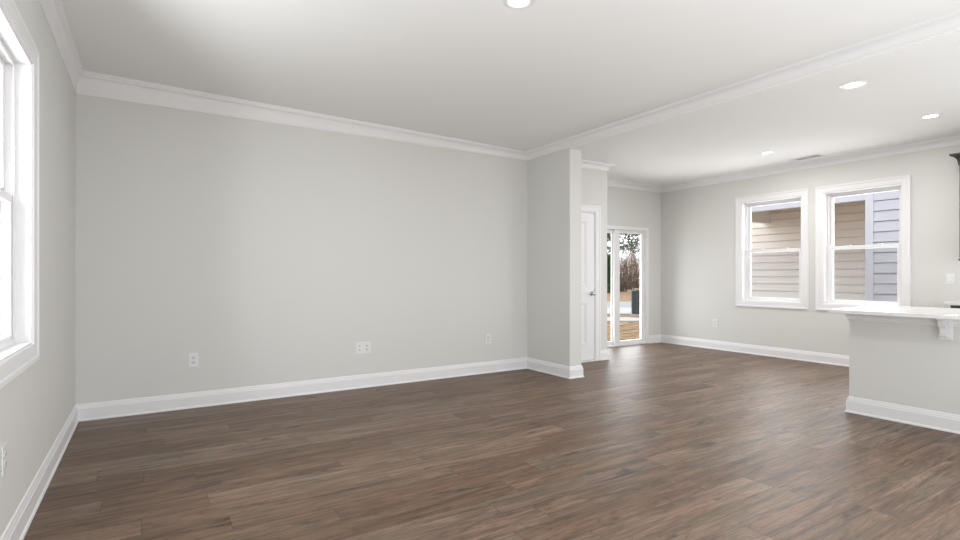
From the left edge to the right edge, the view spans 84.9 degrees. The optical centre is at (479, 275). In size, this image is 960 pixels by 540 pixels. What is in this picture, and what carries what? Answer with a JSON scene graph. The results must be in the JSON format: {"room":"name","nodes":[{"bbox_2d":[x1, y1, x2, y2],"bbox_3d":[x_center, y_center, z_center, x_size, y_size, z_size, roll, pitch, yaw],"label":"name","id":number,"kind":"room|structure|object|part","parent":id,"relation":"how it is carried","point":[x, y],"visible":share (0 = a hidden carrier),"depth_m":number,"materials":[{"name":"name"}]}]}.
{"room":"empty living room","nodes":[
{"label":"empty living room","id":0,"kind":"room"},
{"bbox_2d":[0,0,74,537],"bbox_3d":[-1.149,-0.294,0.749,0.150,2.950,8.493,0,0,-32],"label":"wall","id":1,"kind":"structure","parent":0,"point":[35,406],"depth_m":3.10,"materials":[{"name":"beige paint"}]},
{"bbox_2d":[1,442,6,476],"bbox_3d":[-1.929,0.745,2.131,0.009,0.124,0.078,0,0,-32],"label":"outlet","id":2,"kind":"object","parent":1,"relation":"attached to","point":[4,446],"visible":1,"depth_m":2.12,"materials":[{"name":"white plastic"}]},
{"bbox_2d":[0,0,39,388],"bbox_3d":[-2.070,-0.360,2.243,0.152,1.591,1.053,0,0,-32],"label":"window","id":3,"kind":"structure","parent":1,"relation":"in","point":[19,54],"depth_m":2.59,"materials":[{"name":"white paint"}]},
{"bbox_3d":[-2.115,-0.692,2.215,0.026,0.687,0.813,0,0,-32],"label":"sash","id":4,"kind":"part","parent":3,"relation":"part of","materials":[{"name":"white plastic"}]},
{"bbox_3d":[-2.090,-0.032,2.231,0.006,0.652,0.721,0,0,-32],"label":"pane","id":5,"kind":"part","parent":3,"relation":"part of","materials":[{"name":"clear glass"}]},
{"bbox_3d":[-2.090,-0.037,2.231,0.026,0.714,0.813,0,0,-32],"label":"sash","id":6,"kind":"part","parent":3,"relation":"part of","materials":[{"name":"white plastic"}]},
{"bbox_3d":[-2.104,-0.360,2.222,0.071,1.389,0.851,0,0,-32],"label":"frame","id":7,"kind":"part","parent":3,"relation":"part of","materials":[{"name":"white plastic"}]},
{"bbox_2d":[0,404,78,539],"bbox_3d":[-1.035,1.112,0.732,0.024,0.138,8.343,0,0,-32],"label":"baseboard","id":8,"kind":"structure","parent":1,"relation":"attached to","point":[17,528],"depth_m":2.76,"materials":[{"name":"white paint"}]},
{"bbox_2d":[38,0,83,93],"bbox_3d":[-1.018,-1.563,0.742,0.064,0.190,8.343,0,0,-32],"label":"trim","id":9,"kind":"structure","parent":1,"relation":"attached to","point":[53,10],"depth_m":3.45,"materials":[{"name":"white paint"}]},
{"bbox_2d":[75,94,526,403],"bbox_3d":[-1.301,-0.294,5.588,4.766,2.950,0.150,0,0,-32],"label":"wall","id":10,"kind":"structure","parent":0,"point":[263,251],"depth_m":5.06,"materials":[{"name":"beige paint"}]},
{"bbox_2d":[188,353,197,366],"bbox_3d":[-2.563,0.756,4.695,0.078,0.124,0.009,0,0,-32],"label":"outlet","id":11,"kind":"object","parent":10,"relation":"attached to","point":[192,357],"visible":1,"depth_m":4.69,"materials":[{"name":"white plastic"}]},
{"bbox_2d":[76,70,526,159],"bbox_3d":[-1.315,-1.563,5.443,4.586,0.190,0.080,0,0,-32],"label":"trim","id":12,"kind":"structure","parent":10,"relation":"attached to","point":[90,83],"depth_m":4.94,"materials":[{"name":"white paint"}]},
{"bbox_2d":[76,357,526,421],"bbox_3d":[-1.330,1.112,5.466,4.586,0.138,0.024,0,0,-32],"label":"baseboard","id":13,"kind":"structure","parent":10,"relation":"attached to","point":[153,404],"depth_m":5.07,"materials":[{"name":"white paint"}]},
{"bbox_2d":[356,341,370,353],"bbox_3d":[-1.230,0.762,5.535,0.166,0.124,0.016,0,0,-32],"label":"double outlet","id":14,"kind":"object","parent":10,"relation":"attached to","point":[361,347],"visible":1,"depth_m":5.54,"materials":[{"name":"white plastic"}]},
{"bbox_2d":[485,334,490,343],"bbox_3d":[0.101,0.769,6.380,0.078,0.124,0.009,0,0,-32],"label":"outlet","id":15,"kind":"object","parent":10,"relation":"attached to","point":[487,336],"visible":1,"depth_m":6.38,"materials":[{"name":"white plastic"}]},
{"bbox_2d":[23,342,959,539],"bbox_3d":[2.158,1.241,3.323,8.491,0.120,9.311,0,0,-32],"label":"floor","id":16,"kind":"structure","parent":0,"point":[654,441],"depth_m":3.32,"materials":[{"name":"brown wood"}]},
{"bbox_3d":[5.473,0.745,5.118,0.658,0.872,1.220,0,0,-32],"label":"base cabinet","id":17,"kind":"object","parent":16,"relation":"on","visible":0},
{"bbox_2d":[944,301,959,305],"bbox_3d":[5.471,0.294,5.143,0.636,0.031,1.265,0,0,-32],"label":"countertop","id":18,"kind":"structure","parent":17,"relation":"on","point":[957,303],"depth_m":5.46,"materials":[{"name":"white stone"}]},
{"bbox_2d":[61,0,959,150],"bbox_3d":[0.888,-1.689,1.959,4.626,0.260,8.363,0,0,-32],"label":"ceiling","id":19,"kind":"structure","parent":0,"point":[489,72],"depth_m":3.69,"materials":[{"name":"paint"}]},
{"bbox_2d":[502,0,535,9],"bbox_3d":[0.221,-1.556,2.979,0.190,0.010,0.190,0,0,-32],"label":"recessed light","id":20,"kind":"object","parent":19,"relation":"in","point":[511,4],"visible":1,"depth_m":3.00,"materials":[{"name":"white plastic"}]},
{"bbox_2d":[527,148,580,365],"bbox_3d":[0.892,-0.294,6.411,0.179,2.950,0.802,0,0,-32],"label":"wall","id":21,"kind":"structure","parent":0,"point":[553,179],"depth_m":6.27,"materials":[{"name":"beige paint"}]},
{"bbox_2d":[527,357,569,378],"bbox_3d":[0.812,1.112,6.347,0.024,0.138,0.826,0,0,-32],"label":"baseboard","id":22,"kind":"structure","parent":21,"relation":"attached to","point":[555,369],"depth_m":6.31,"materials":[{"name":"white paint"}]},
{"bbox_2d":[570,365,583,378],"bbox_3d":[1.112,1.112,6.062,0.227,0.138,0.024,0,0,-32],"label":"baseboard","id":23,"kind":"structure","parent":21,"relation":"attached to","point":[575,371],"depth_m":6.06,"materials":[{"name":"white paint"}]},
{"bbox_2d":[526,9,959,159],"bbox_3d":[2.797,-1.514,3.155,0.080,0.090,8.343,0,0,-32],"label":"trim","id":24,"kind":"structure","parent":21,"relation":"attached to","point":[948,22],"depth_m":3.98,"materials":[{"name":"white paint"}]},
{"bbox_2d":[570,29,959,149],"bbox_3d":[3.121,-1.614,2.885,0.179,0.310,7.541,0,0,-32],"label":"header","id":25,"kind":"object","parent":21,"relation":"attached to","point":[954,36],"visible":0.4,"depth_m":3.99,"materials":[{"name":"paint"}]},
{"bbox_2d":[581,168,606,349],"bbox_3d":[1.054,-0.294,7.447,1.203,2.950,0.861,0,0,-32],"label":"wall","id":26,"kind":"structure","parent":0,"point":[593,182],"depth_m":7.35,"materials":[{"name":"beige paint"}]},
{"bbox_2d":[581,204,600,362],"bbox_3d":[1.272,0.107,7.108,0.914,2.148,0.184,0,0,-32],"label":"door","id":27,"kind":"structure","parent":26,"relation":"in","point":[590,214],"depth_m":7.24,"materials":[{"name":"white paint"}]},
{"bbox_2d":[581,159,614,170],"bbox_3d":[1.340,-1.514,7.071,1.283,0.090,0.080,0,0,-32],"label":"trim","id":28,"kind":"structure","parent":26,"relation":"attached to","point":[588,164],"depth_m":7.24,"materials":[{"name":"white paint"}]},
{"bbox_2d":[601,350,608,359],"bbox_3d":[1.750,1.112,7.364,0.164,0.138,0.024,0,0,-32],"label":"baseboard","id":29,"kind":"structure","parent":26,"relation":"attached to","point":[604,353],"depth_m":7.36,"materials":[{"name":"white paint"}]},
{"bbox_2d":[607,186,660,334],"bbox_3d":[2.244,-0.294,8.798,2.492,2.950,0.150,0,0,-32],"label":"wall","id":30,"kind":"structure","parent":0,"point":[625,207],"depth_m":9.16,"materials":[{"name":"beige paint"}]},
{"bbox_2d":[607,225,648,347],"bbox_3d":[2.258,0.176,8.787,1.520,2.010,0.142,0,0,-32],"label":"door","id":31,"kind":"structure","parent":30,"relation":"in","point":[615,231],"depth_m":8.86,"materials":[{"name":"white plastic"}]},
{"bbox_3d":[1.973,0.192,8.643,0.750,1.922,0.036,0,0,-32],"label":"panel","id":32,"kind":"part","parent":31,"relation":"part of","materials":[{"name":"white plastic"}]},
{"bbox_3d":[2.541,0.192,8.953,0.735,1.922,0.036,0,0,-32],"label":"panel","id":33,"kind":"part","parent":31,"relation":"part of","materials":[{"name":"glass"}]},
{"bbox_2d":[607,179,661,192],"bbox_3d":[2.293,-1.514,8.692,2.222,0.090,0.080,0,0,-32],"label":"trim","id":34,"kind":"structure","parent":30,"relation":"attached to","point":[613,183],"depth_m":8.89,"materials":[{"name":"white paint"}]},
{"bbox_2d":[649,334,660,343],"bbox_3d":[3.078,1.112,9.222,0.330,0.138,0.024,0,0,-32],"label":"baseboard","id":35,"kind":"structure","parent":30,"relation":"attached to","point":[652,338],"depth_m":9.21,"materials":[{"name":"white paint"}]},
{"bbox_2d":[581,41,959,186],"bbox_3d":[4.226,-1.689,4.631,3.595,0.260,9.311,0,0,-32],"label":"ceiling","id":36,"kind":"structure","parent":0,"point":[822,117],"depth_m":5.57,"materials":[{"name":"paint"}]},
{"bbox_2d":[759,151,774,154],"bbox_3d":[3.642,-1.556,6.663,0.190,0.010,0.190,0,0,-32],"label":"recessed light","id":37,"kind":"object","parent":36,"relation":"in","point":[764,152],"visible":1,"depth_m":6.64,"materials":[{"name":"white plastic"}]},
{"bbox_2d":[792,154,825,160],"bbox_3d":[4.318,-1.555,6.913,0.170,0.008,0.350,0,0,-32],"label":"ceiling vent","id":38,"kind":"object","parent":36,"relation":"in","point":[815,155],"visible":1,"depth_m":6.90,"materials":[{"name":"white plastic"}]},
{"bbox_2d":[840,80,867,88],"bbox_3d":[3.048,-1.556,4.284,0.190,0.010,0.190,0,0,-32],"label":"recessed light","id":39,"kind":"object","parent":36,"relation":"in","point":[853,84],"visible":1,"depth_m":4.28,"materials":[{"name":"white plastic"}]},
{"bbox_2d":[918,113,942,118],"bbox_3d":[4.401,-1.556,5.131,0.190,0.010,0.190,0,0,-32],"label":"recessed light","id":40,"kind":"object","parent":36,"relation":"in","point":[933,115],"visible":1,"depth_m":5.12,"materials":[{"name":"white plastic"}]},
{"bbox_2d":[661,145,959,355],"bbox_3d":[5.722,-0.294,5.489,0.150,2.950,9.161,0,0,-32],"label":"wall","id":41,"kind":"structure","parent":0,"point":[698,223],"depth_m":7.55,"materials":[{"name":"beige paint"}]},
{"bbox_2d":[713,319,716,326],"bbox_3d":[3.770,0.761,8.428,0.009,0.124,0.078,0,0,-32],"label":"outlet","id":42,"kind":"object","parent":41,"relation":"attached to","point":[714,320],"visible":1,"depth_m":8.42,"materials":[{"name":"white plastic"}]},
{"bbox_2d":[661,334,848,366],"bbox_3d":[4.307,1.112,7.564,0.024,0.138,4.141,0,0,-32],"label":"baseboard","id":43,"kind":"structure","parent":41,"relation":"attached to","point":[833,359],"depth_m":7.76,"materials":[{"name":"white paint"}]},
{"bbox_2d":[735,188,807,309],"bbox_3d":[4.304,-0.366,7.720,0.179,1.673,1.054,0,0,-32],"label":"window","id":44,"kind":"structure","parent":41,"relation":"in","point":[743,205],"depth_m":7.83,"materials":[{"name":"white paint"}]},
{"bbox_3d":[4.349,-0.366,7.748,0.071,1.471,0.852,0,0,-32],"label":"frame","id":45,"kind":"part","parent":44,"relation":"part of","materials":[{"name":"white plastic"}]},
{"bbox_3d":[4.336,-0.019,7.740,0.026,0.749,0.814,0,0,-32],"label":"sash","id":46,"kind":"part","parent":44,"relation":"part of","materials":[{"name":"white plastic"}]},
{"bbox_3d":[4.360,-0.716,7.755,0.026,0.734,0.814,0,0,-32],"label":"sash","id":47,"kind":"part","parent":44,"relation":"part of","materials":[{"name":"white plastic"}]},
{"bbox_2d":[661,135,959,192],"bbox_3d":[5.625,-1.514,5.427,0.080,0.090,9.161,0,0,-32],"label":"trim","id":48,"kind":"structure","parent":41,"relation":"attached to","point":[954,140],"depth_m":7.00,"materials":[{"name":"white paint"}]},
{"bbox_2d":[815,175,910,310],"bbox_3d":[4.919,-0.366,6.747,0.179,1.673,1.055,0,0,-32],"label":"window","id":49,"kind":"structure","parent":41,"relation":"in","point":[824,195],"depth_m":6.86,"materials":[{"name":"white paint"}]},
{"bbox_3d":[4.964,-0.366,6.776,0.071,1.471,0.853,0,0,-32],"label":"frame","id":50,"kind":"part","parent":49,"relation":"part of","materials":[{"name":"white plastic"}]},
{"bbox_3d":[4.950,-0.019,6.767,0.026,0.749,0.815,0,0,-32],"label":"sash","id":51,"kind":"part","parent":49,"relation":"part of","materials":[{"name":"white plastic"}]},
{"bbox_3d":[4.975,-0.716,6.783,0.026,0.734,0.815,0,0,-32],"label":"sash","id":52,"kind":"part","parent":49,"relation":"part of","materials":[{"name":"white plastic"}]},
{"bbox_2d":[946,274,954,284],"bbox_3d":[5.332,0.041,5.954,0.012,0.122,0.078,0,0,-32],"label":"light switch","id":53,"kind":"object","parent":41,"relation":"attached to","point":[950,278],"visible":1,"depth_m":5.95,"materials":[{"name":"white plastic"}]},
{"bbox_2d":[949,153,959,260],"bbox_3d":[5.503,-0.734,5.314,0.405,1.146,1.060,0,0,-32],"label":"upper cabinet","id":54,"kind":"object","parent":41,"relation":"attached to","point":[955,155],"visible":1,"depth_m":5.62,"materials":[{"name":"brown wood"}]},
{"bbox_3d":[5.503,-1.243,5.314,0.405,0.128,1.060,0,0,-32],"label":"crown moulding","id":55,"kind":"part","parent":54,"relation":"part of","materials":[{"name":"brown wood"}]},
{"bbox_3d":[5.259,-0.704,5.432,0.020,1.030,0.454,0,0,-32],"label":"door","id":56,"kind":"part","parent":54,"relation":"part of","materials":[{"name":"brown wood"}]},
{"bbox_2d":[849,320,959,414],"bbox_3d":[4.623,0.746,2.412,0.128,0.871,5.135,0,0,-32],"label":"wall","id":57,"kind":"structure","parent":0,"point":[904,364],"depth_m":4.21,"materials":[{"name":"beige paint"}]},
{"bbox_2d":[827,305,959,319],"bbox_3d":[4.709,0.294,2.475,1.055,0.030,5.150,0,0,-32],"label":"bar","id":58,"kind":"object","parent":57,"relation":"on","point":[882,310],"visible":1,"depth_m":4.16,"materials":[{"name":"white stone"}]},
{"bbox_2d":[845,396,959,433],"bbox_3d":[4.553,1.112,2.381,0.024,0.138,5.159,0,0,-32],"label":"baseboard","id":59,"kind":"structure","parent":57,"relation":"attached to","point":[948,422],"depth_m":4.20,"materials":[{"name":"white paint"}]},
{"bbox_2d":[845,314,959,326],"bbox_3d":[4.535,0.347,2.385,0.050,0.075,5.185,0,0,-32],"label":"trim","id":60,"kind":"structure","parent":57,"relation":"attached to","point":[875,318],"depth_m":4.24,"materials":[{"name":"white paint"}]},
{"bbox_2d":[936,319,952,339],"bbox_3d":[3.489,0.398,3.958,0.136,0.177,0.086,0,0,-32],"label":"corbel","id":61,"kind":"object","parent":57,"relation":"attached to","point":[945,328],"visible":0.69,"depth_m":3.95,"materials":[{"name":"white paint"}]},
{"label":"outside","id":62,"kind":"structure","parent":0,"visible":0},
{"bbox_2d":[607,308,630,314],"bbox_3d":[6.981,1.376,20.400,9.712,0.050,3.600,0,0,0],"label":"driveway","id":63,"kind":"structure","parent":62,"point":[623,311],"depth_m":19.74,"materials":[{"name":"concrete"}]},
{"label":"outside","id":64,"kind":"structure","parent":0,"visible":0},
{"bbox_2d":[607,286,639,340],"bbox_3d":[15.535,1.531,68.983,220.000,0.300,220.000,0,0,-32],"label":"ground","id":65,"kind":"structure","parent":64,"point":[628,330],"depth_m":14.23,"materials":[{"name":"brown soil"}]},
{"bbox_2d":[607,249,610,292],"bbox_3d":[10.082,-0.199,42.001,2.000,3.794,2.237,0,0,-17],"label":"evergreen tree","id":66,"kind":"object","parent":65,"relation":"on","point":[608,255],"visible":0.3,"depth_m":41.52,"materials":[{"name":"green plant"}]},
{"bbox_2d":[607,233,639,255],"bbox_3d":[10.575,-4.117,38.803,5.885,11.003,5.986,0,0,-18],"label":"pine tree","id":67,"kind":"object","parent":65,"relation":"on","point":[637,240],"visible":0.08,"depth_m":38.23,"materials":[{"name":"green plant"}]},
{"bbox_2d":[620,253,634,291],"bbox_3d":[12.156,-0.446,44.978,2.923,3.673,2.492,0,0,12],"label":"bare shrub","id":68,"kind":"object","parent":65,"relation":"on","point":[623,269],"visible":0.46,"depth_m":44.78,"materials":[{"name":"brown plant"}]},
{"bbox_2d":[620,250,637,289],"bbox_3d":[14.641,-0.679,51.567,2.172,4.136,3.342,0,0,8],"label":"bare shrub","id":69,"kind":"object","parent":65,"relation":"on","point":[630,283],"visible":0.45,"depth_m":51.75,"materials":[{"name":"brown plant"}]},
{"bbox_3d":[14.668,-0.564,52.033,1.533,3.905,2.026,0,0,0],"label":"stem","id":70,"kind":"part","parent":69,"relation":"part of","materials":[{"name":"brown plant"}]},
{"bbox_2d":[628,249,639,287],"bbox_3d":[17.323,-0.948,58.117,2.261,4.671,3.483,0,0,-17],"label":"bare shrub","id":71,"kind":"object","parent":65,"relation":"on","point":[637,283],"visible":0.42,"depth_m":57.78,"materials":[{"name":"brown plant"}]},
{"bbox_2d":[629,290,639,315],"bbox_3d":[5.680,0.949,18.300,0.900,0.885,0.900,0,0,14],"label":"air conditioner","id":72,"kind":"object","parent":65,"relation":"on","point":[635,294],"visible":0.26,"depth_m":18.02,"materials":[{"name":"metal"}]},
{"bbox_3d":[5.680,0.941,18.300,0.700,0.760,0.700,0,0,14],"label":"casing","id":73,"kind":"part","parent":72,"relation":"part of","materials":[{"name":"grey metal"}]},
{"bbox_2d":[631,253,639,281],"bbox_3d":[14.211,-0.444,44.932,2.643,3.668,2.279,0,0,38],"label":"bare shrub","id":74,"kind":"object","parent":65,"relation":"on","point":[635,253],"visible":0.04,"depth_m":45.35,"materials":[{"name":"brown plant"}]},
{"bbox_2d":[751,190,898,301],"bbox_3d":[11.210,-1.694,7.859,6.650,6.150,17.900,0,0,-32],"label":"neighbor house","id":75,"kind":"structure","parent":65,"relation":"on","point":[869,274],"depth_m":11.77,"materials":[{"name":"white"}]},
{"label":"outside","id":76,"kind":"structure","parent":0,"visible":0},
{"bbox_2d":[607,317,639,321],"bbox_3d":[5.456,1.376,16.400,7.324,0.050,1.400,0,0,0],"label":"path","id":77,"kind":"structure","parent":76,"point":[622,319],"depth_m":16.15,"materials":[{"name":"concrete"}]},
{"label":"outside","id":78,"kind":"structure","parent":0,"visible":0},
{"bbox_2d":[607,302,630,307],"bbox_3d":[8.379,1.381,24.850,16.758,0.040,5.300,0,0,0],"label":"road","id":79,"kind":"structure","parent":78,"point":[622,304],"depth_m":24.28,"materials":[{"name":"grey asphalt"}]}
]}

